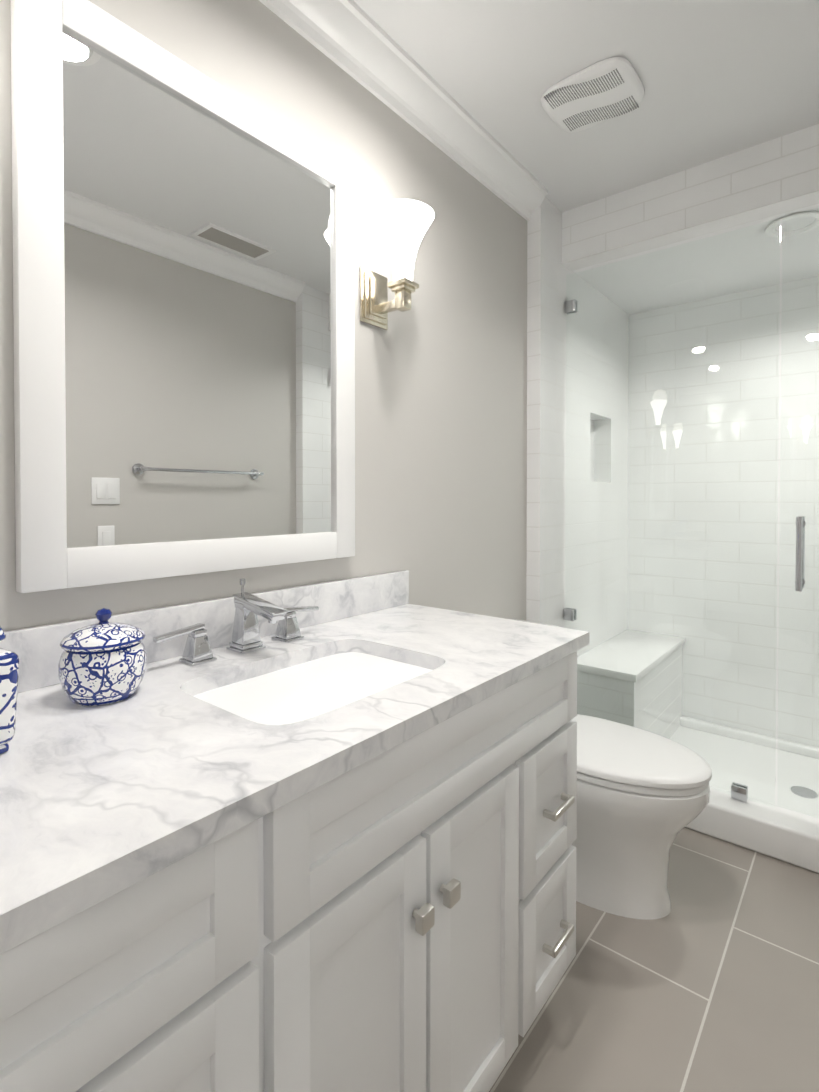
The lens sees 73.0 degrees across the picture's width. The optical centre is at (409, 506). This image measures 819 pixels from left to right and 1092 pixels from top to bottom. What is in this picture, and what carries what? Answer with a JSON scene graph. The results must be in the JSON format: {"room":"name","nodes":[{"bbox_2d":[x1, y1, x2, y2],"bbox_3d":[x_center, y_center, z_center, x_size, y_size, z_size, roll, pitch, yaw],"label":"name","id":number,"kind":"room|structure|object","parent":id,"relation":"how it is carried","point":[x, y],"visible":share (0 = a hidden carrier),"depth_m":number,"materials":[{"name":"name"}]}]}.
{"room":"bathroom","nodes":[
{"label":"bathroom","id":0,"kind":"room"},
{"bbox_2d":[0,0,526,631],"bbox_3d":[-0.323,-0.028,1.387,0.100,2.450,2.420,1,1,39],"label":"wall","id":1,"kind":"structure","parent":0,"point":[442,440],"depth_m":1.65,"materials":[{"name":"grey paint"}]},
{"bbox_2d":[10,0,354,592],"bbox_3d":[-0.396,-0.374,1.189,0.028,1.022,0.760,1,1,39],"label":"mirror","id":2,"kind":"object","parent":1,"relation":"attached to","point":[184,304],"visible":0.96,"depth_m":1.08,"materials":[{"name":"white mirror"}]},
{"bbox_2d":[0,570,408,689],"bbox_3d":[-0.491,0.250,1.087,0.021,0.100,1.518,1,1,39],"label":"backsplash","id":3,"kind":"structure","parent":1,"relation":"attached to","point":[38,649],"depth_m":1.14,"materials":[{"name":"white stone"}]},
{"bbox_2d":[360,199,434,329],"bbox_3d":[-0.027,-0.646,1.504,0.196,0.273,0.170,1,1,39],"label":"sconce","id":4,"kind":"object","parent":1,"relation":"attached to","point":[403,225],"visible":1,"depth_m":1.47,"materials":[{"name":"white glass"}]},
{"bbox_2d":[259,0,547,220],"bbox_3d":[-0.218,-1.205,1.349,0.090,0.095,2.320,1,1,39],"label":"crown molding","id":5,"kind":"structure","parent":1,"relation":"attached to","point":[354,40],"depth_m":1.55,"materials":[{"name":"white"}]},
{"bbox_2d":[526,197,628,656],"bbox_3d":[0.812,-0.046,2.719,0.160,2.450,1.080,1,1,39],"label":"wall","id":6,"kind":"structure","parent":0,"point":[549,406],"depth_m":2.49,"materials":[{"name":"tile"}]},
{"bbox_2d":[562,124,818,270],"bbox_3d":[1.230,-1.151,1.984,1.400,0.220,0.100,1,1,39],"label":"header","id":7,"kind":"object","parent":6,"relation":"attached to","point":[774,177],"visible":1,"depth_m":2.06,"materials":[{"name":"tile"}]},
{"bbox_2d":[353,0,818,211],"bbox_3d":[0.388,-1.278,0.959,1.720,0.060,2.690,1,1,39],"label":"ceiling","id":8,"kind":"structure","parent":0,"point":[720,78],"depth_m":1.60,"materials":[{"name":"white paint"}]},
{"bbox_2d":[541,57,643,131],"bbox_3d":[0.558,-1.246,1.694,0.270,0.023,0.240,1,1,39],"label":"ceiling vent","id":9,"kind":"object","parent":8,"relation":"in","point":[597,93],"visible":0.98,"depth_m":1.67,"materials":[{"name":"white plastic"}]},
{"bbox_2d":[489,827,818,1091],"bbox_3d":[0.351,1.233,0.948,1.720,0.060,2.575,1,1,39],"label":"floor","id":10,"kind":"structure","parent":0,"point":[709,982],"depth_m":1.36,"materials":[{"name":"tile"}]},
{"bbox_2d":[0,638,588,1091],"bbox_3d":[-0.274,0.768,0.914,0.584,0.871,1.517,1,1,39],"label":"bathroom vanity","id":11,"kind":"object","parent":10,"relation":"on","point":[312,838],"depth_m":0.74,"materials":[{"name":"white wood"}]},
{"bbox_2d":[0,602,589,937],"bbox_3d":[-0.277,0.318,0.911,0.576,0.030,1.518,1,1,39],"label":"countertop","id":12,"kind":"structure","parent":11,"relation":"on","point":[89,795],"depth_m":0.71,"materials":[{"name":"white stone"}]},
{"bbox_2d":[0,626,18,753],"bbox_3d":[-0.573,0.211,0.669,0.133,0.189,0.133,0,1,31],"label":"jar","id":13,"kind":"object","parent":12,"relation":"on","point":[9,667],"visible":1,"depth_m":0.68,"materials":[{"name":"blue"}]},
{"bbox_2d":[58,608,146,705],"bbox_3d":[-0.487,0.233,0.884,0.124,0.140,0.124,1,1,39],"label":"jar","id":14,"kind":"object","parent":12,"relation":"on","point":[103,661],"visible":1,"depth_m":0.84,"materials":[{"name":"blue"}]},
{"bbox_2d":[148,590,319,665],"bbox_3d":[-0.309,0.242,1.132,0.146,0.116,0.388,1,1,39],"label":"faucet","id":15,"kind":"object","parent":12,"relation":"on","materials":[{"name":"silver metal"}]},
{"bbox_2d":[188,642,435,725],"bbox_3d":[-0.158,0.402,1.010,0.336,0.165,0.464,1,1,39],"label":"sink","id":16,"kind":"object","parent":12,"relation":"in","point":[279,692],"depth_m":1.05,"materials":[{"name":"white ceramic"}]},
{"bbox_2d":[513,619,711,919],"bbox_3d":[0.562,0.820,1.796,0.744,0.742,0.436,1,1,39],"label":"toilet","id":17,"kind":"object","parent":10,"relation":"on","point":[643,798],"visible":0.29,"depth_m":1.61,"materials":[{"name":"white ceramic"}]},
{"bbox_2d":[669,716,818,872],"bbox_3d":[1.457,1.125,2.290,1.398,0.120,0.944,1,1,39],"label":"pan","id":18,"kind":"object","parent":10,"relation":"on","point":[779,831],"visible":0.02,"depth_m":2.20,"materials":[{"name":"white ceramic"}]},
{"bbox_2d":[577,630,684,738],"bbox_3d":[1.077,0.917,2.693,0.296,0.452,0.800,1,1,39],"label":"bench","id":19,"kind":"object","parent":18,"relation":"on","point":[657,699],"depth_m":2.49,"materials":[{"name":"tile"}]},
{"bbox_2d":[563,210,818,817],"bbox_3d":[1.224,0.033,1.992,1.397,2.068,0.109,1,1,39],"label":"shower enclosure","id":20,"kind":"object","parent":18,"relation":"on","point":[740,792],"visible":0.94,"depth_m":2.06,"materials":[{"name":"clear glass"}]},
{"bbox_2d":[573,204,818,314],"bbox_3d":[1.510,-1.188,2.324,1.400,0.275,0.780,1,1,39],"label":"ceiling","id":21,"kind":"structure","parent":0,"point":[596,279],"depth_m":2.44,"materials":[{"name":"white paint"}]},
{"bbox_2d":[765,211,818,236],"bbox_3d":[1.426,-1.057,2.051,0.186,0.041,0.186,1,1,39],"label":"recessed light","id":22,"kind":"object","parent":21,"relation":"in","point":[774,224],"depth_m":2.06,"materials":[{"name":"white metal"}]},
{"bbox_2d":[627,276,818,746],"bbox_3d":[1.789,-0.045,2.678,1.720,2.450,0.100,1,1,39],"label":"wall","id":23,"kind":"structure","parent":0,"point":[803,368],"depth_m":2.76,"materials":[{"name":"tile"}]}
]}

